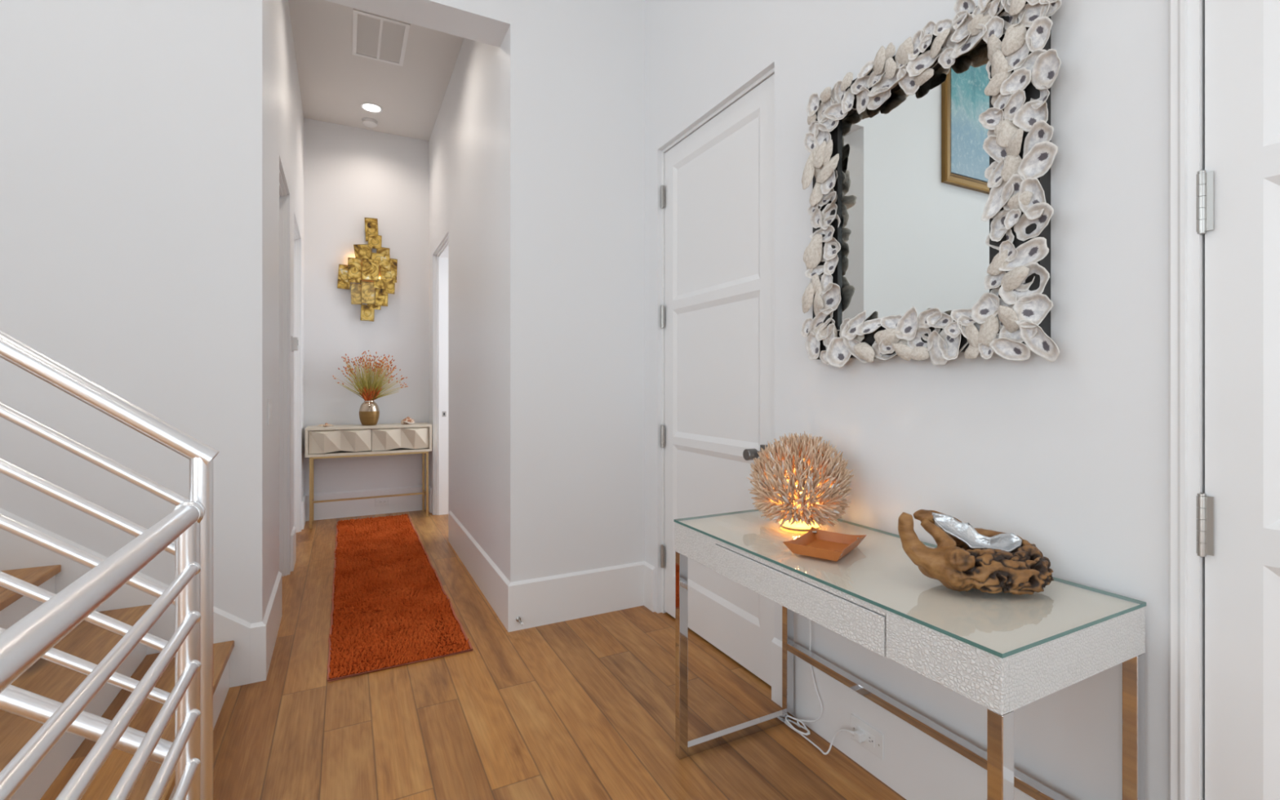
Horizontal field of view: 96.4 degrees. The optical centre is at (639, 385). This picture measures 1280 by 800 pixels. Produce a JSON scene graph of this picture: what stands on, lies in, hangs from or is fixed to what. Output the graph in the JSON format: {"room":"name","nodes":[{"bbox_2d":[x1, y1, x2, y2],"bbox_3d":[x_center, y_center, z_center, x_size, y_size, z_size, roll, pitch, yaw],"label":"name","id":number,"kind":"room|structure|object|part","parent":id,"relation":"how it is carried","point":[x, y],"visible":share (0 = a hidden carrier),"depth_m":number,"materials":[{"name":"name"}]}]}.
{"room":"entrance hall","nodes":[
{"label":"entrance hall","id":0,"kind":"room"},
{"bbox_2d":[266,0,303,608],"bbox_3d":[-1.906,-0.585,3.979,1.193,3.590,2.980,0,0,-27],"label":"wall","id":1,"kind":"structure","parent":0,"point":[284,108],"depth_m":2.99,"materials":[{"name":"paint"}]},
{"bbox_2d":[249,526,296,683],"bbox_3d":[-1.972,1.091,3.139,0.055,0.238,1.815,0,0,-27],"label":"baseboard","id":2,"kind":"structure","parent":1,"relation":"attached to","point":[263,635],"depth_m":2.41,"materials":[{"name":"paint"}]},
{"bbox_2d":[279,169,287,576],"bbox_3d":[-2.134,-0.003,3.299,0.112,2.425,0.725,0,0,-27],"label":"trim","id":3,"kind":"structure","parent":1,"relation":"attached to","point":[282,193],"depth_m":3.62,"materials":[{"name":"paint"}]},
{"bbox_2d":[291,335,298,351],"bbox_3d":[-2.306,-0.275,3.824,0.034,0.100,0.110,0,0,-27],"label":"thermostat","id":4,"kind":"object","parent":1,"relation":"attached to","point":[295,340],"visible":1,"depth_m":3.78,"materials":[{"name":"white plastic"}]},
{"bbox_2d":[293,223,298,532],"bbox_3d":[-2.671,0.000,4.322,0.112,2.420,0.830,0,0,-27],"label":"trim","id":5,"kind":"structure","parent":1,"relation":"attached to","point":[295,234],"depth_m":4.69,"materials":[{"name":"paint"}]},
{"bbox_2d":[0,0,644,623],"bbox_3d":[-2.118,-1.090,2.183,5.030,4.600,0.220,0,0,-27],"label":"wall","id":6,"kind":"structure","parent":0,"point":[133,132],"depth_m":2.29,"materials":[{"name":"paint"}]},
{"bbox_2d":[0,507,250,687],"bbox_3d":[-2.942,-0.043,1.627,3.055,2.507,0.015,0,0,-27],"label":"trim","id":7,"kind":"structure","parent":6,"relation":"attached to","point":[16,552],"depth_m":2.14,"materials":[{"name":"paint"}]},
{"bbox_2d":[515,616,524,626],"bbox_3d":[-0.583,1.154,2.789,0.024,0.024,0.076,0,0,-27],"label":"door stop","id":8,"kind":"object","parent":6,"relation":"attached to","point":[517,619],"visible":1,"depth_m":2.80,"materials":[{"name":"grey metal"}]},
{"bbox_3d":[-0.586,1.154,2.795,0.024,0.024,0.062,0,0,-27],"label":"stem","id":9,"kind":"part","parent":8,"relation":"part of","materials":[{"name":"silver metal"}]},
{"bbox_2d":[448,510,655,631],"bbox_3d":[-0.701,1.091,3.744,0.762,0.238,1.940,0,0,-27],"label":"baseboard","id":10,"kind":"structure","parent":6,"relation":"attached to","point":[547,600],"depth_m":3.01,"materials":[{"name":"paint"}]},
{"bbox_2d":[303,117,429,493],"bbox_3d":[-2.593,-0.585,5.369,1.500,3.590,0.120,0,0,-27],"label":"wall","id":11,"kind":"structure","parent":0,"point":[351,175],"depth_m":5.30,"materials":[{"name":"paint"}]},
{"bbox_2d":[302,484,431,529],"bbox_3d":[-2.447,1.091,5.185,1.053,0.238,0.340,0,0,-27],"label":"baseboard","id":12,"kind":"structure","parent":11,"relation":"attached to","point":[363,507],"depth_m":5.29,"materials":[{"name":"paint"}]},
{"bbox_2d":[337,217,397,321],"bbox_3d":[-2.512,-1.070,5.284,0.503,0.961,0.104,0,0,-27],"label":"wall sculpture","id":13,"kind":"object","parent":11,"relation":"attached to","point":[377,270],"visible":1,"depth_m":5.27,"materials":[{"name":"gold metal"}]},
{"bbox_3d":[-2.686,-0.984,5.199,0.103,0.221,0.008,4,-3,-24],"label":"brass plate","id":14,"kind":"part","parent":13,"relation":"part of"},
{"bbox_3d":[-2.600,-1.046,5.214,0.112,0.226,0.009,0,1,-29],"label":"brass plate","id":15,"kind":"part","parent":13,"relation":"part of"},
{"bbox_3d":[-2.593,-0.833,5.232,0.090,0.190,0.008,-2,0,-28],"label":"brass plate","id":16,"kind":"part","parent":13,"relation":"part of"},
{"bbox_3d":[-2.546,-1.220,5.256,0.138,0.145,0.009,-9,7,-30],"label":"brass plate","id":17,"kind":"part","parent":13,"relation":"part of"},
{"bbox_3d":[-2.512,-0.665,5.274,0.114,0.147,0.008,3,-1,-29],"label":"brass plate","id":18,"kind":"part","parent":13,"relation":"part of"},
{"bbox_3d":[-2.496,-0.848,5.253,0.113,0.204,0.008,0,-2,-29],"label":"brass plate","id":19,"kind":"part","parent":13,"relation":"part of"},
{"bbox_3d":[-2.473,-1.059,5.250,0.144,0.194,0.009,2,0,-27],"label":"brass plate","id":20,"kind":"part","parent":13,"relation":"part of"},
{"bbox_3d":[-2.487,-1.439,5.301,0.110,0.217,0.009,-3,4,-29],"label":"brass plate","id":21,"kind":"part","parent":13,"relation":"part of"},
{"bbox_3d":[-2.498,-1.050,5.327,0.170,0.721,0.040,0,0,-27],"label":"plate","id":22,"kind":"part","parent":13,"relation":"part of","materials":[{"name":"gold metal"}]},
{"bbox_3d":[-2.461,-0.731,5.300,0.108,0.058,0.009,1,-1,-27],"label":"brass plate","id":23,"kind":"part","parent":13,"relation":"part of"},
{"bbox_3d":[-2.457,-1.330,5.302,0.115,0.130,0.009,1,-3,-30],"label":"brass plate","id":24,"kind":"part","parent":13,"relation":"part of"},
{"bbox_3d":[-2.421,-1.166,5.306,0.130,0.110,0.009,3,0,-29],"label":"brass plate","id":25,"kind":"part","parent":13,"relation":"part of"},
{"bbox_3d":[-2.408,-0.939,5.298,0.110,0.090,0.008,3,-2,-28],"label":"brass plate","id":26,"kind":"part","parent":13,"relation":"part of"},
{"bbox_3d":[-2.401,-0.815,5.316,0.109,0.159,0.008,1,2,-24],"label":"brass plate","id":27,"kind":"part","parent":13,"relation":"part of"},
{"bbox_3d":[-2.396,-1.230,5.333,0.114,0.110,0.008,2,-2,-28],"label":"brass plate","id":28,"kind":"part","parent":13,"relation":"part of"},
{"bbox_3d":[-2.375,-1.138,5.330,0.090,0.160,0.008,-4,1,-25],"label":"brass plate","id":29,"kind":"part","parent":13,"relation":"part of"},
{"bbox_3d":[-2.353,-1.024,5.342,0.132,0.105,0.009,-2,1,-26],"label":"brass plate","id":30,"kind":"part","parent":13,"relation":"part of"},
{"bbox_3d":[-2.330,-0.928,5.338,0.078,0.150,0.008,1,-1,-28],"label":"brass plate","id":31,"kind":"part","parent":13,"relation":"part of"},
{"bbox_3d":[-2.326,-1.116,5.384,0.077,0.150,0.010,2,-3,-30],"label":"brass plate","id":32,"kind":"part","parent":13,"relation":"part of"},
{"bbox_2d":[374,497,389,506],"bbox_3d":[-2.418,1.094,5.370,0.125,0.080,0.007,0,0,-27],"label":"wall outlet","id":33,"kind":"object","parent":11,"relation":"attached to","point":[382,501],"visible":0.93,"depth_m":5.37,"materials":[{"name":"white plastic"}]},
{"bbox_2d":[378,499,386,503],"bbox_3d":[-2.417,1.094,5.368,0.066,0.033,0.002,0,0,-27],"label":"receptacle","id":34,"kind":"object","parent":33,"relation":"attached to","point":[380,501],"depth_m":5.37,"materials":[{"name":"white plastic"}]},
{"bbox_2d":[288,0,464,141],"bbox_3d":[-1.925,-2.430,4.070,1.500,0.100,3.100,0,0,-27],"label":"ceiling","id":35,"kind":"structure","parent":0,"point":[334,82],"depth_m":4.37,"materials":[{"name":"paint"}]},
{"bbox_2d":[361,117,377,127],"bbox_3d":[-2.437,-2.360,5.157,0.132,0.040,0.132,0,0,-27],"label":"smoke detector","id":36,"kind":"object","parent":35,"relation":"attached to","point":[369,122],"visible":1,"depth_m":5.12,"materials":[{"name":"white plastic"}]},
{"bbox_2d":[360,102,382,113],"bbox_3d":[-2.301,-2.376,4.906,0.176,0.006,0.176,0,0,-27],"label":"recessed light","id":37,"kind":"object","parent":35,"relation":"in","point":[369,107],"visible":1,"depth_m":4.90,"materials":[{"name":"paint"}]},
{"bbox_2d":[363,104,380,111],"bbox_3d":[-2.301,-2.378,4.906,0.136,0.002,0.136,0,0,-27],"label":"diffuser","id":38,"kind":"object","parent":37,"relation":"attached to","point":[369,108],"depth_m":4.91,"materials":[{"name":"white"}]},
{"bbox_2d":[351,8,409,66],"bbox_3d":[-1.790,-2.376,3.937,0.336,0.008,0.550,0,0,-27],"label":"ceiling vent","id":39,"kind":"object","parent":35,"relation":"in","point":[406,26],"visible":1,"depth_m":3.91,"materials":[{"name":"metal"}]},
{"bbox_2d":[429,38,499,568],"bbox_3d":[-1.336,-0.585,4.328,0.140,3.590,2.880,0,0,-27],"label":"wall","id":40,"kind":"structure","parent":0,"point":[464,139],"depth_m":3.67,"materials":[{"name":"paint"}]},
{"bbox_2d":[434,234,448,515],"bbox_3d":[-1.638,-0.005,4.970,0.166,2.430,0.903,0,0,-27],"label":"door","id":41,"kind":"structure","parent":40,"relation":"attached to","point":[441,255],"depth_m":5.33,"materials":[{"name":"paint"}]},
{"bbox_2d":[213,510,906,799],"bbox_3d":[-1.004,1.270,1.733,6.800,0.120,9.800,0,0,-27],"label":"floor","id":42,"kind":"structure","parent":0,"point":[584,708],"depth_m":2.05,"materials":[{"name":"brown wood"}]},
{"bbox_2d":[0,501,205,799],"bbox_3d":[-0.467,0.738,0.177,0.062,0.944,2.588,0,0,-27],"label":"guard railing","id":43,"kind":"object","parent":42,"relation":"on","point":[25,642],"visible":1,"depth_m":0.93,"materials":[{"name":"silver metal"}]},
{"bbox_3d":[-0.469,0.296,0.189,0.071,0.048,2.565,0,0,-27],"label":"handrail","id":44,"kind":"part","parent":43,"relation":"part of","materials":[{"name":"silver metal"}]},
{"bbox_3d":[-0.451,0.529,0.177,0.045,0.024,2.528,0,0,-27],"label":"rail","id":45,"kind":"part","parent":43,"relation":"part of","materials":[{"name":"silver metal"}]},
{"bbox_3d":[-0.451,0.641,0.177,0.045,0.024,2.528,0,0,-27],"label":"rail","id":46,"kind":"part","parent":43,"relation":"part of","materials":[{"name":"silver metal"}]},
{"bbox_3d":[-0.451,0.753,0.177,0.045,0.024,2.528,0,0,-27],"label":"rail","id":47,"kind":"part","parent":43,"relation":"part of","materials":[{"name":"silver metal"}]},
{"bbox_3d":[-0.451,0.865,0.177,0.024,0.024,2.528,0,0,-27],"label":"rail","id":48,"kind":"part","parent":43,"relation":"part of","materials":[{"name":"silver metal"}]},
{"bbox_3d":[-1.036,0.754,1.311,0.046,0.899,0.046,0,0,-27],"label":"post","id":49,"kind":"part","parent":43,"relation":"part of","materials":[{"name":"silver metal"}]},
{"bbox_2d":[0,329,218,799],"bbox_3d":[-2.327,-0.386,0.704,2.951,3.192,0.051,0,0,-27],"label":"stair railing","id":50,"kind":"object","parent":42,"relation":"on","point":[23,703],"visible":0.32,"depth_m":1.28,"materials":[{"name":"silver metal"}]},
{"bbox_3d":[-2.340,-0.292,0.697,2.890,2.133,0.024,0,0,-27],"label":"rail","id":51,"kind":"part","parent":50,"relation":"part of","materials":[{"name":"silver metal"}]},
{"bbox_3d":[-2.340,-0.165,0.697,2.902,2.148,0.043,0,0,-27],"label":"rail","id":52,"kind":"part","parent":50,"relation":"part of","materials":[{"name":"silver metal"}]},
{"bbox_3d":[-2.340,-0.411,0.697,2.890,2.133,0.024,0,0,-27],"label":"rail","id":53,"kind":"part","parent":50,"relation":"part of","materials":[{"name":"silver metal"}]},
{"bbox_3d":[-2.340,-0.533,0.697,2.890,2.133,0.024,0,0,-27],"label":"rail","id":54,"kind":"part","parent":50,"relation":"part of","materials":[{"name":"silver metal"}]},
{"bbox_3d":[-2.340,-0.650,0.697,2.890,2.133,0.024,0,0,-27],"label":"rail","id":55,"kind":"part","parent":50,"relation":"part of","materials":[{"name":"silver metal"}]},
{"bbox_3d":[-2.340,-0.768,0.697,2.890,2.133,0.024,0,0,-27],"label":"rail","id":56,"kind":"part","parent":50,"relation":"part of","materials":[{"name":"silver metal"}]},
{"bbox_3d":[-2.323,-0.892,0.706,2.942,2.179,0.046,0,0,-27],"label":"handrail","id":57,"kind":"part","parent":50,"relation":"part of","materials":[{"name":"silver metal"}]},
{"bbox_3d":[-1.045,0.687,1.363,0.045,1.034,0.045,0,0,-27],"label":"post","id":58,"kind":"part","parent":50,"relation":"part of","materials":[{"name":"silver metal"}]},
{"bbox_2d":[0,564,234,799],"bbox_3d":[-2.657,0.173,1.174,2.856,2.074,1.049,0,0,-27],"label":"staircase","id":59,"kind":"structure","parent":42,"relation":"on","point":[91,642],"depth_m":1.70,"materials":[{"name":"brown wood"}]},
{"bbox_2d":[305,422,431,528],"bbox_3d":[-2.425,0.786,5.153,1.008,0.848,0.361,0,0,-27],"label":"console","id":60,"kind":"object","parent":42,"relation":"on","point":[380,439],"visible":1,"depth_m":5.05,"materials":[{"name":"beige paint"}]},
{"bbox_3d":[-2.780,0.917,4.830,0.020,0.586,0.020,0,0,-27],"label":"leg","id":61,"kind":"part","parent":60,"relation":"part of","materials":[{"name":"gold metal"}]},
{"bbox_3d":[-2.910,0.917,5.082,0.020,0.586,0.020,0,0,-27],"label":"leg","id":62,"kind":"part","parent":60,"relation":"part of","materials":[{"name":"gold metal"}]},
{"bbox_2d":[316,422,333,426],"bbox_3d":[-2.723,0.345,4.950,0.091,0.034,0.106,0,0,16],"label":"shell","id":63,"kind":"object","parent":60,"relation":"on","point":[326,424],"visible":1,"depth_m":4.94,"materials":[{"name":"beige"}]},
{"bbox_3d":[-2.587,0.484,4.942,0.477,0.195,0.134,0,0,-27],"label":"drawer","id":64,"kind":"part","parent":60,"relation":"part of","materials":[{"name":"beige paint"}]},
{"bbox_3d":[-2.432,0.616,5.168,0.948,0.015,0.303,0,0,-27],"label":"leg frame","id":65,"kind":"part","parent":60,"relation":"part of","materials":[{"name":"gold metal"}]},
{"bbox_2d":[359,400,379,425],"bbox_3d":[-2.446,0.251,5.169,0.167,0.222,0.167,0,0,-27],"label":"vase","id":66,"kind":"object","parent":60,"relation":"on","point":[369,411],"visible":0.99,"depth_m":5.11,"materials":[{"name":"gold metal"}]},
{"bbox_2d":[333,350,408,400],"bbox_3d":[-2.422,-0.044,5.166,0.620,0.544,0.242,0,0,-27],"label":"dried grass","id":67,"kind":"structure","parent":66,"relation":"in","point":[369,390],"depth_m":5.15,"materials":[{"name":"plant"}]},
{"bbox_3d":[-2.159,0.484,5.162,0.477,0.195,0.134,0,0,-27],"label":"drawer","id":68,"kind":"part","parent":60,"relation":"part of","materials":[{"name":"beige paint"}]},
{"bbox_2d":[400,416,414,424],"bbox_3d":[-2.147,0.326,5.291,0.121,0.071,0.102,0,0,-10],"label":"shell","id":69,"kind":"object","parent":60,"relation":"on","point":[406,420],"visible":1,"depth_m":5.27,"materials":[{"name":"beige"}]},
{"bbox_3d":[-2.084,0.917,5.506,0.020,0.586,0.020,0,0,-27],"label":"leg","id":70,"kind":"part","parent":60,"relation":"part of","materials":[{"name":"gold metal"}]},
{"bbox_3d":[-1.955,0.917,5.255,0.020,0.586,0.020,0,0,-27],"label":"leg","id":71,"kind":"part","parent":60,"relation":"part of","materials":[{"name":"gold metal"}]},
{"bbox_2d":[326,513,472,681],"bbox_3d":[-1.716,1.194,3.823,0.596,0.031,3.069,0,0,-27],"label":"runner rug","id":72,"kind":"object","parent":42,"relation":"on","point":[391,607],"visible":1,"depth_m":3.12,"materials":[{"name":"brown carpet"}]},
{"bbox_2d":[674,509,1146,799],"bbox_3d":[0.568,0.824,1.514,0.486,0.771,1.053,0,0,-27],"label":"console table","id":73,"kind":"object","parent":42,"relation":"on","point":[1004,652],"visible":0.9,"depth_m":1.18,"materials":[{"name":"grey"}]},
{"bbox_3d":[0.136,0.876,1.866,0.032,0.668,0.026,0,0,-27],"label":"leg","id":74,"kind":"part","parent":73,"relation":"part of","materials":[{"name":"silver metal"}]},
{"bbox_3d":[0.536,0.876,2.071,0.032,0.668,0.026,0,0,-27],"label":"leg","id":75,"kind":"part","parent":73,"relation":"part of","materials":[{"name":"silver metal"}]},
{"bbox_3d":[0.361,0.503,1.405,0.018,0.080,0.584,0,0,-27],"label":"drawer","id":76,"kind":"part","parent":73,"relation":"part of","materials":[{"name":"white wood"}]},
{"bbox_2d":[746,431,865,755],"bbox_3d":[0.495,0.676,1.828,0.348,1.064,0.382,0,0,-27],"label":"table lamp","id":77,"kind":"object","parent":73,"relation":"on","point":[795,465],"visible":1,"depth_m":1.70,"materials":[{"name":"brown wood"}]},
{"bbox_3d":[0.568,0.820,1.929,0.121,0.778,0.301,0,0,-21],"label":"power cord","id":78,"kind":"part","parent":77,"relation":"part of","materials":[{"name":"white plastic"}]},
{"bbox_2d":[782,526,866,561],"bbox_3d":[0.494,0.423,1.523,0.154,0.031,0.206,0,0,37],"label":"tray","id":79,"kind":"object","parent":73,"relation":"on","point":[815,543],"visible":1,"depth_m":1.54,"materials":[{"name":"orange leather"}]},
{"bbox_3d":[0.568,0.443,1.514,0.486,0.008,1.053,0,0,-27],"label":"glass","id":80,"kind":"part","parent":73,"relation":"part of","materials":[{"name":"white"}]},
{"bbox_2d":[897,509,1056,595],"bbox_3d":[0.731,0.359,1.257,0.321,0.158,0.170,0,0,-5],"label":"bowl","id":81,"kind":"object","parent":73,"relation":"on","point":[965,557],"visible":1,"depth_m":1.22,"materials":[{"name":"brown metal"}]},
{"bbox_3d":[0.603,0.876,0.957,0.032,0.668,0.026,0,0,-27],"label":"leg","id":82,"kind":"part","parent":73,"relation":"part of","materials":[{"name":"silver metal"}]},
{"bbox_3d":[1.003,0.876,1.163,0.032,0.668,0.026,0,0,-27],"label":"leg","id":83,"kind":"part","parent":73,"relation":"part of","materials":[{"name":"silver metal"}]},
{"bbox_2d":[644,0,1168,799],"bbox_3d":[1.378,-1.090,0.709,0.160,4.600,5.600,0,0,-27],"label":"wall","id":84,"kind":"structure","parent":0,"point":[1067,455],"depth_m":1.39,"materials":[{"name":"paint"}]},
{"bbox_2d":[661,73,774,686],"bbox_3d":[0.298,-0.016,2.624,0.150,2.428,0.925,0,0,-27],"label":"door","id":85,"kind":"structure","parent":84,"relation":"in","point":[717,193],"depth_m":2.61,"materials":[{"name":"paint"}]},
{"bbox_3d":[0.434,0.272,2.244,0.045,0.045,0.045,0,0,-27],"label":"knob","id":86,"kind":"part","parent":85,"relation":"part of","materials":[{"name":"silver metal"}]},
{"bbox_3d":[0.484,0.273,2.270,0.073,0.065,0.065,0,0,-27],"label":"handle","id":87,"kind":"part","parent":85,"relation":"part of","materials":[{"name":"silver metal"}]},
{"bbox_2d":[662,67,774,613],"bbox_3d":[0.338,-0.019,2.636,0.018,2.458,0.929,0,0,-27],"label":"trim","id":88,"kind":"structure","parent":84,"relation":"attached to","point":[771,72],"depth_m":3.04,"materials":[{"name":"paint"}]},
{"bbox_2d":[850,713,883,759],"bbox_3d":[0.710,1.101,1.793,0.007,0.080,0.125,0,0,-27],"label":"wall outlet","id":89,"kind":"object","parent":84,"relation":"attached to","point":[873,742],"visible":0.91,"depth_m":1.78,"materials":[{"name":"white plastic"}]},
{"bbox_2d":[857,725,874,747],"bbox_3d":[0.708,1.101,1.792,0.002,0.033,0.066,0,0,-27],"label":"receptacle","id":90,"kind":"object","parent":89,"relation":"attached to","point":[868,742],"depth_m":1.79,"materials":[{"name":"white plastic"}]},
{"bbox_2d":[771,637,1035,799],"bbox_3d":[1.547,1.091,0.191,0.014,0.238,4.525,0,0,-27],"label":"baseboard","id":91,"kind":"structure","parent":84,"relation":"attached to","point":[915,765],"depth_m":1.73,"materials":[{"name":"paint"}]},
{"bbox_2d":[800,0,1062,367],"bbox_3d":[0.762,-0.525,1.631,0.092,0.946,0.819,0,0,-27],"label":"mirror","id":92,"kind":"object","parent":84,"relation":"attached to","point":[931,211],"visible":1,"depth_m":1.54,"materials":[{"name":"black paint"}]},
{"bbox_2d":[840,41,989,325],"bbox_3d":[0.768,-0.525,1.649,0.006,0.690,0.498,0,0,-27],"label":"mirror glass","id":93,"kind":"object","parent":92,"relation":"attached to","point":[914,191],"depth_m":1.61,"materials":[{"name":"silver metal"}]},
{"bbox_2d":[1168,0,1204,799],"bbox_3d":[1.296,-0.040,0.708,0.048,2.500,0.994,0,0,-27],"label":"trim","id":94,"kind":"structure","parent":84,"relation":"attached to","point":[1186,18],"depth_m":1.12,"materials":[{"name":"paint"}]},
{"bbox_2d":[1195,0,1279,799],"bbox_3d":[1.303,-0.021,0.718,0.054,2.438,0.925,0,0,-27],"label":"door","id":95,"kind":"structure","parent":84,"relation":"in","point":[1237,190],"depth_m":1.06,"materials":[{"name":"paint"}]}
]}

